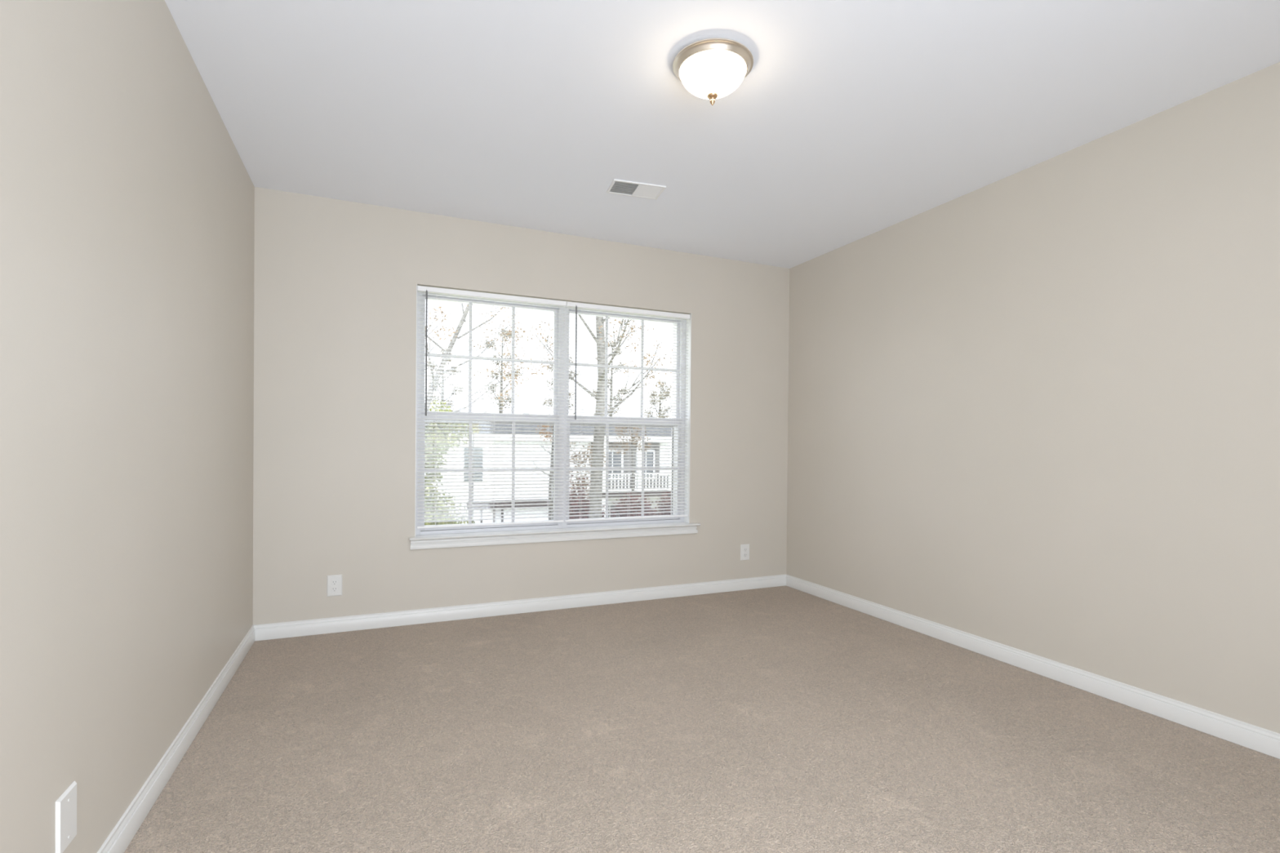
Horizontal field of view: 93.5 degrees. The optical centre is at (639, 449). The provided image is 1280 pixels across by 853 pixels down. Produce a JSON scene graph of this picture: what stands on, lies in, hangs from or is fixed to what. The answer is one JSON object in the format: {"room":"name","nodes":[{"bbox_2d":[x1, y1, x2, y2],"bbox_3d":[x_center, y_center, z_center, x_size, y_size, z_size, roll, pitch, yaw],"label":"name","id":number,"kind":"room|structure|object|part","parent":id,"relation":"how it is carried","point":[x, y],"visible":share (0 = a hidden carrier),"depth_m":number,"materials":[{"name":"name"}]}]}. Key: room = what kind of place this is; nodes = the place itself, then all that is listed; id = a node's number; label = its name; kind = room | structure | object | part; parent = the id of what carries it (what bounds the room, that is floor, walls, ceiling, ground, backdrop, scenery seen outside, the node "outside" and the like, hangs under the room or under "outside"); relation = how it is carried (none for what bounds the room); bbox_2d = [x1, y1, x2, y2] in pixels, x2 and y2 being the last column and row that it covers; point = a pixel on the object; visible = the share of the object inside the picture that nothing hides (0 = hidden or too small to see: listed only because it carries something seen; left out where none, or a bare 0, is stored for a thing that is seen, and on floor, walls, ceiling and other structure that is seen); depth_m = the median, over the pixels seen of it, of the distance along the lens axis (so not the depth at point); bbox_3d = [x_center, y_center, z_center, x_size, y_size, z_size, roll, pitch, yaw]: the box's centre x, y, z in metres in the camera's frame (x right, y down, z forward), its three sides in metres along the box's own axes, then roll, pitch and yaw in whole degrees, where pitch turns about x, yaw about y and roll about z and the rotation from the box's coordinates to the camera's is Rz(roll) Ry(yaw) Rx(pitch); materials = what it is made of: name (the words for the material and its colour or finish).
{"room":"empty bedroom","nodes":[
{"label":"empty bedroom","id":0,"kind":"room"},
{"bbox_2d":[0,0,254,852],"bbox_3d":[-1.274,-0.163,1.118,0.220,2.440,4.520,0,0,-24],"label":"wall","id":1,"kind":"structure","parent":0,"point":[127,197],"depth_m":1.50,"materials":[{"name":"beige paint"}]},
{"bbox_2d":[55,781,76,852],"bbox_3d":[-1.233,0.796,1.295,0.008,0.122,0.084,0,0,-24],"label":"blank wall plate","id":2,"kind":"object","parent":1,"relation":"attached to","point":[66,804],"visible":1,"depth_m":1.29,"materials":[{"name":"white plastic"}]},
{"bbox_2d":[97,625,254,852],"bbox_3d":[-1.222,1.013,1.274,0.012,0.085,4.300,0,0,-24],"label":"baseboard","id":3,"kind":"structure","parent":1,"relation":"attached to","point":[120,837],"depth_m":1.92,"materials":[{"name":"white wood"}]},
{"bbox_2d":[253,186,789,625],"bbox_3d":[-0.512,-0.179,4.035,3.948,2.440,0.220,0,0,-24],"label":"wall","id":4,"kind":"structure","parent":0,"point":[335,281],"depth_m":3.55,"materials":[{"name":"beige paint"}]},
{"bbox_2d":[326,574,342,596],"bbox_3d":[-1.723,0.770,3.393,0.077,0.119,0.009,0,0,-24],"label":"wall outlet","id":5,"kind":"object","parent":4,"relation":"attached to","point":[334,583],"visible":1,"depth_m":3.39,"materials":[{"name":"white plastic"}]},
{"bbox_2d":[331,579,337,585],"bbox_3d":[-1.721,0.750,3.391,0.034,0.028,0.003,0,0,-24],"label":"receptacle","id":6,"kind":"object","parent":5,"relation":"attached to","point":[334,582],"depth_m":3.39,"materials":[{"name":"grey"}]},
{"bbox_2d":[331,586,337,591],"bbox_3d":[-1.722,0.789,3.391,0.034,0.028,0.003,0,0,-24],"label":"receptacle","id":7,"kind":"object","parent":5,"relation":"attached to","point":[333,588],"depth_m":3.39,"materials":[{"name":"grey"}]},
{"bbox_2d":[415,291,564,535],"bbox_3d":[-0.963,-0.225,3.885,0.920,1.494,0.163,0,0,-24],"label":"window","id":8,"kind":"structure","parent":4,"relation":"in","point":[436,531],"depth_m":3.86,"materials":[{"name":"white plastic"}]},
{"bbox_3d":[-0.950,-0.555,3.860,0.860,0.768,0.023,0,0,-24],"label":"sash","id":9,"kind":"part","parent":8,"relation":"part of","materials":[{"name":"white plastic"}]},
{"bbox_3d":[-0.988,0.162,3.937,0.876,0.673,0.007,0,0,-24],"label":"screen frame","id":10,"kind":"part","parent":8,"relation":"part of","materials":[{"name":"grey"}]},
{"bbox_3d":[-0.943,0.131,3.834,0.860,0.735,0.030,0,0,-24],"label":"sash","id":11,"kind":"part","parent":8,"relation":"part of","materials":[{"name":"white plastic"}]},
{"bbox_2d":[424,420,554,524],"bbox_3d":[-0.942,0.145,3.833,0.811,0.647,0.004,0,0,-24],"label":"grille","id":12,"kind":"object","parent":8,"relation":"attached to","point":[469,421],"depth_m":3.87,"materials":[{"name":"white plastic"}]},
{"bbox_2d":[426,302,553,413],"bbox_3d":[-0.948,-0.570,3.856,0.811,0.707,0.004,0,0,-24],"label":"grille","id":13,"kind":"object","parent":8,"relation":"attached to","point":[507,304],"depth_m":3.89,"materials":[{"name":"white plastic"}]},
{"bbox_2d":[417,285,566,528],"bbox_3d":[-0.907,-0.246,3.754,0.912,1.440,0.047,0,0,-24],"label":"mini blind","id":14,"kind":"object","parent":8,"relation":"attached to","point":[420,288],"visible":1,"depth_m":3.75,"materials":[{"name":"white plastic"}]},
{"bbox_3d":[-1.228,-0.239,3.623,0.001,1.408,0.030,0,0,-24],"label":"ladder cord","id":15,"kind":"part","parent":14,"relation":"part of","materials":[{"name":"white fabric"}]},
{"bbox_3d":[-0.916,0.468,3.767,0.902,0.011,0.025,0,0,-24],"label":"rail","id":16,"kind":"part","parent":14,"relation":"part of","materials":[{"name":"white plastic"}]},
{"bbox_3d":[-0.903,-0.952,3.755,0.912,0.029,0.030,0,0,-24],"label":"head rail","id":17,"kind":"part","parent":14,"relation":"part of","materials":[{"name":"white metal"}]},
{"bbox_3d":[-0.910,-0.237,3.761,0.001,1.408,0.030,0,0,-24],"label":"ladder cord","id":18,"kind":"part","parent":14,"relation":"part of","materials":[{"name":"white fabric"}]},
{"bbox_3d":[-0.593,-0.236,3.900,0.001,1.408,0.030,0,0,-24],"label":"ladder cord","id":19,"kind":"part","parent":14,"relation":"part of","materials":[{"name":"white fabric"}]},
{"bbox_2d":[253,574,786,640],"bbox_3d":[-0.476,0.999,3.937,3.508,0.085,0.012,0,0,-24],"label":"baseboard","id":20,"kind":"structure","parent":4,"relation":"attached to","point":[384,620],"depth_m":3.75,"materials":[{"name":"white wood"}]},
{"bbox_2d":[414,284,691,537],"bbox_3d":[-0.498,-0.217,3.961,1.840,1.511,0.076,0,0,-24],"label":"trim","id":21,"kind":"structure","parent":4,"relation":"attached to","point":[686,519],"depth_m":4.31,"materials":[{"name":"white paint"}]},
{"bbox_2d":[408,522,700,550],"bbox_3d":[-0.480,0.562,3.951,1.936,0.072,0.120,0,0,-24],"label":"window sill","id":22,"kind":"structure","parent":4,"relation":"attached to","point":[524,536],"depth_m":3.87,"materials":[{"name":"white wood"}]},
{"bbox_2d":[562,306,685,528],"bbox_3d":[-0.123,-0.220,4.251,0.912,1.494,0.163,0,0,-24],"label":"window","id":23,"kind":"structure","parent":4,"relation":"in","point":[673,519],"depth_m":4.24,"materials":[{"name":"white plastic"}]},
{"bbox_3d":[-0.148,0.167,4.303,0.868,0.673,0.007,0,0,-24],"label":"screen frame","id":24,"kind":"part","parent":23,"relation":"part of","materials":[{"name":"grey"}]},
{"bbox_2d":[568,315,675,417],"bbox_3d":[-0.108,-0.565,4.222,0.811,0.707,0.004,0,0,-24],"label":"grille","id":25,"kind":"object","parent":23,"relation":"attached to","point":[637,317],"depth_m":4.26,"materials":[{"name":"white plastic"}]},
{"bbox_3d":[-0.110,-0.551,4.226,0.852,0.768,0.023,0,0,-24],"label":"sash","id":26,"kind":"part","parent":23,"relation":"part of","materials":[{"name":"white plastic"}]},
{"bbox_2d":[569,423,677,517],"bbox_3d":[-0.103,0.150,4.199,0.811,0.647,0.004,0,0,-24],"label":"grille","id":27,"kind":"object","parent":23,"relation":"attached to","point":[606,424],"depth_m":4.25,"materials":[{"name":"white plastic"}]},
{"bbox_3d":[-0.103,0.136,4.200,0.852,0.735,0.030,0,0,-24],"label":"sash","id":28,"kind":"part","parent":23,"relation":"part of","materials":[{"name":"white plastic"}]},
{"bbox_2d":[564,301,689,521],"bbox_3d":[-0.069,-0.242,4.119,0.910,1.440,0.047,0,0,-24],"label":"mini blind","id":29,"kind":"object","parent":23,"relation":"attached to","point":[572,304],"visible":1,"depth_m":4.11,"materials":[{"name":"white plastic"}]},
{"bbox_3d":[-0.389,-0.234,3.989,0.001,1.408,0.030,0,0,-24],"label":"ladder cord","id":30,"kind":"part","parent":29,"relation":"part of","materials":[{"name":"white fabric"}]},
{"bbox_3d":[-0.078,0.473,4.132,0.900,0.011,0.025,0,0,-24],"label":"rail","id":31,"kind":"part","parent":29,"relation":"part of","materials":[{"name":"white plastic"}]},
{"bbox_3d":[-0.065,-0.947,4.120,0.910,0.029,0.030,0,0,-24],"label":"head rail","id":32,"kind":"part","parent":29,"relation":"part of","materials":[{"name":"white"}]},
{"bbox_3d":[-0.072,-0.233,4.127,0.001,1.408,0.030,0,0,-24],"label":"ladder cord","id":33,"kind":"part","parent":29,"relation":"part of","materials":[{"name":"white fabric"}]},
{"bbox_3d":[0.245,-0.231,4.265,0.001,1.408,0.030,0,0,-24],"label":"ladder cord","id":34,"kind":"part","parent":29,"relation":"part of","materials":[{"name":"white fabric"}]},
{"bbox_2d":[740,543,749,560],"bbox_3d":[0.785,0.769,4.486,0.077,0.119,0.009,0,0,-24],"label":"wall outlet","id":35,"kind":"object","parent":4,"relation":"attached to","point":[744,548],"visible":1,"depth_m":4.48,"materials":[{"name":"white plastic"}]},
{"bbox_2d":[124,586,1279,852],"bbox_3d":[0.379,1.125,1.973,3.948,0.120,4.740,0,0,-24],"label":"floor","id":36,"kind":"structure","parent":0,"point":[780,719],"depth_m":2.13,"materials":[{"name":"beige carpet"}]},
{"bbox_2d":[164,0,1279,268],"bbox_3d":[0.402,-1.435,1.953,3.948,0.120,4.740,0,0,-24],"label":"ceiling","id":37,"kind":"structure","parent":0,"point":[851,121],"depth_m":2.36,"materials":[{"name":"white paint"}]},
{"bbox_2d":[606,178,666,199],"bbox_3d":[-0.022,-1.384,3.209,0.285,0.007,0.168,0,0,-17],"label":"ceiling vent","id":38,"kind":"object","parent":37,"relation":"in","point":[620,187],"visible":1,"depth_m":3.21,"materials":[{"name":"white metal"}]},
{"bbox_2d":[672,38,753,105],"bbox_3d":[0.257,-1.297,2.130,0.283,0.160,0.283,0,0,-24],"label":"ceiling light","id":39,"kind":"object","parent":37,"relation":"attached to","point":[709,68],"visible":1,"depth_m":2.06,"materials":[{"name":"white glass"}]},
{"bbox_3d":[0.257,-1.298,2.130,0.231,0.089,0.231,0,0,-24],"label":"lamp shade","id":40,"kind":"part","parent":39,"relation":"part of","materials":[{"name":"white glass"}]},
{"bbox_2d":[786,62,1279,733],"bbox_3d":[2.143,-0.144,2.607,0.220,2.440,4.520,0,0,-24],"label":"wall","id":41,"kind":"structure","parent":0,"point":[1035,410],"depth_m":2.71,"materials":[{"name":"beige paint"}]},
{"bbox_2d":[786,574,1279,759],"bbox_3d":[1.982,1.030,2.671,0.012,0.085,4.300,0,0,-24],"label":"baseboard","id":42,"kind":"structure","parent":41,"relation":"attached to","point":[1243,734],"depth_m":2.70,"materials":[{"name":"white wood"}]},
{"label":"outside","id":43,"kind":"structure","parent":0,"visible":0},
{"bbox_3d":[-0.992,3.825,38.235,90.000,0.300,56.780,0,0,-24],"label":"lawn","id":44,"kind":"structure","parent":43,"visible":0},
{"bbox_2d":[424,348,464,411],"bbox_3d":[-11.719,-1.363,35.927,2.631,9.930,2.974,1,1,35],"label":"tree","id":45,"kind":"object","parent":44,"relation":"on","point":[441,351],"visible":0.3,"depth_m":35.97,"materials":[{"name":"grey plant"}]},
{"bbox_2d":[424,400,475,525],"bbox_3d":[-5.497,1.289,14.726,2.938,5.058,2.452,0,0,-24],"label":"tree","id":46,"kind":"object","parent":44,"relation":"on","point":[440,402],"visible":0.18,"depth_m":14.83,"materials":[{"name":"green plant"}]},
{"bbox_2d":[425,494,476,524],"bbox_3d":[-6.137,2.544,18.303,2.798,2.502,1.921,0,0,-24],"label":"shrub","id":47,"kind":"object","parent":44,"relation":"on","point":[460,504],"visible":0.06,"depth_m":18.29,"materials":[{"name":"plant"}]},
{"bbox_2d":[467,423,481,522],"bbox_3d":[-5.350,1.439,19.295,0.480,4.685,0.471,1,0,15],"label":"tree","id":48,"kind":"object","parent":44,"relation":"on","point":[477,432],"visible":0.41,"depth_m":19.24,"materials":[{"name":"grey plant"}]},
{"bbox_2d":[424,302,542,425],"bbox_3d":[-3.111,-0.950,10.446,3.938,9.645,3.135,0,1,-40],"label":"slender tree","id":49,"kind":"object","parent":44,"relation":"on","point":[464,313],"visible":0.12,"depth_m":10.43,"materials":[{"name":"grey plant"}]},
{"bbox_2d":[480,327,523,413],"bbox_3d":[-8.607,-2.053,37.286,2.616,11.343,3.251,0,0,-24],"label":"tree","id":50,"kind":"object","parent":44,"relation":"on","point":[499,333],"visible":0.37,"depth_m":37.29,"materials":[{"name":"grey plant"}]},
{"bbox_2d":[425,422,671,524],"bbox_3d":[-2.976,1.112,28.492,13.250,5.240,10.200,0,0,-24],"label":"neighbor house","id":51,"kind":"structure","parent":44,"relation":"on","point":[479,424],"depth_m":24.00,"materials":[{"name":"white"}]},
{"bbox_2d":[482,509,493,523],"bbox_3d":[-5.917,2.580,23.371,0.420,0.630,0.030,0,0,-24],"label":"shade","id":52,"kind":"object","parent":51,"relation":"hanging from","point":[487,510],"depth_m":23.36,"materials":[{"name":"white"}]},
{"bbox_3d":[-4.089,2.985,24.140,2.750,1.500,0.090,0,0,-24],"label":"garage door","id":53,"kind":"part","parent":51,"relation":"part of","materials":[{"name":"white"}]},
{"bbox_3d":[-1.415,1.732,23.715,0.140,4.100,0.140,0,0,-24],"label":"balcony post","id":54,"kind":"part","parent":51,"relation":"part of","materials":[{"name":"white wood"}]},
{"bbox_3d":[-1.174,0.671,25.428,0.800,1.100,0.012,0,0,-24],"label":"pane","id":55,"kind":"part","parent":51,"relation":"part of","materials":[{"name":"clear glass"}]},
{"bbox_3d":[-0.734,2.773,25.644,2.400,0.800,0.012,0,0,-24],"label":"pane","id":56,"kind":"part","parent":51,"relation":"part of","materials":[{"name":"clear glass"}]},
{"bbox_3d":[0.562,1.313,24.566,4.300,0.720,0.070,0,0,-24],"label":"balcony railing","id":57,"kind":"part","parent":51,"relation":"part of","materials":[{"name":"white wood"}]},
{"bbox_3d":[-0.040,1.740,24.314,0.140,4.100,0.140,0,0,-24],"label":"balcony post","id":58,"kind":"part","parent":51,"relation":"part of","materials":[{"name":"white"}]},
{"bbox_3d":[0.247,0.679,26.048,0.700,1.100,0.012,0,0,-24],"label":"pane","id":59,"kind":"part","parent":51,"relation":"part of","materials":[{"name":"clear glass"}]},
{"bbox_3d":[1.244,1.747,24.873,0.140,4.100,0.140,0,0,-24],"label":"balcony post","id":60,"kind":"part","parent":51,"relation":"part of","materials":[{"name":"white wood"}]},
{"bbox_2d":[539,354,579,415],"bbox_3d":[-5.164,-1.450,39.140,2.434,10.170,2.329,1,1,32],"label":"tree","id":61,"kind":"object","parent":44,"relation":"on","point":[548,369],"visible":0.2,"depth_m":38.95,"materials":[{"name":"grey plant"}]},
{"bbox_2d":[590,339,630,416],"bbox_3d":[-1.991,-1.930,40.496,2.623,11.165,2.782,1,1,32],"label":"tree","id":62,"kind":"object","parent":44,"relation":"on","point":[612,343],"visible":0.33,"depth_m":40.33,"materials":[{"name":"grey plant"}]},
{"bbox_2d":[609,425,652,502],"bbox_3d":[-0.308,1.335,22.456,1.682,4.934,1.216,0,0,-24],"label":"tree","id":63,"kind":"object","parent":44,"relation":"on","point":[629,428],"visible":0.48,"depth_m":22.42,"materials":[{"name":"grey plant"}]},
{"bbox_2d":[609,492,657,517],"bbox_3d":[-0.254,2.593,19.342,1.551,2.493,1.517,0,1,-34],"label":"shrub","id":64,"kind":"object","parent":44,"relation":"on","point":[628,493],"visible":0.26,"depth_m":19.16,"materials":[{"name":"grey plant"}]},
{"bbox_2d":[643,379,671,417],"bbox_3d":[1.416,-0.636,41.908,2.424,8.616,2.604,1,1,33],"label":"tree","id":65,"kind":"object","parent":44,"relation":"on","point":[660,387],"visible":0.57,"depth_m":41.56,"materials":[{"name":"grey plant"}]},
{"bbox_2d":[652,491,671,515],"bbox_3d":[1.200,2.600,20.300,1.620,2.488,1.579,0,0,-24],"label":"shrub","id":66,"kind":"object","parent":44,"relation":"on","point":[667,498],"visible":0.08,"depth_m":20.09,"materials":[{"name":"grey plant"}]},
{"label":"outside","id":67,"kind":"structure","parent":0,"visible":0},
{"bbox_3d":[-2.692,3.800,18.611,4.000,0.020,10.600,0,0,-24],"label":"driveway","id":68,"kind":"object","parent":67,"visible":0},
{"bbox_2d":[532,425,572,519],"bbox_3d":[-2.960,1.361,20.300,1.342,4.868,1.102,0,0,-24],"label":"tree","id":69,"kind":"object","parent":68,"relation":"on","point":[546,426],"visible":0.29,"depth_m":20.26,"materials":[{"name":"grey plant"}]},
{"bbox_2d":[568,475,604,519],"bbox_3d":[-1.843,2.312,18.640,1.699,3.036,1.679,0,0,-24],"label":"shrub","id":70,"kind":"object","parent":68,"relation":"on","point":[584,500],"visible":0.2,"depth_m":18.47,"materials":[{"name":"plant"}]},
{"bbox_2d":[569,442,610,494],"bbox_3d":[-2.091,1.750,21.809,2.118,4.109,1.471,0,0,-24],"label":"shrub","id":71,"kind":"object","parent":68,"relation":"on","point":[575,455],"visible":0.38,"depth_m":21.73,"materials":[{"name":"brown plant"}]},
{"bbox_2d":[524,314,672,518],"bbox_3d":[-1.046,-2.482,15.733,4.772,12.670,4.921,1,0,19],"label":"tree","id":72,"kind":"object","parent":68,"relation":"on","point":[598,322],"visible":0.16,"depth_m":16.10,"materials":[{"name":"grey plant"}]}
]}

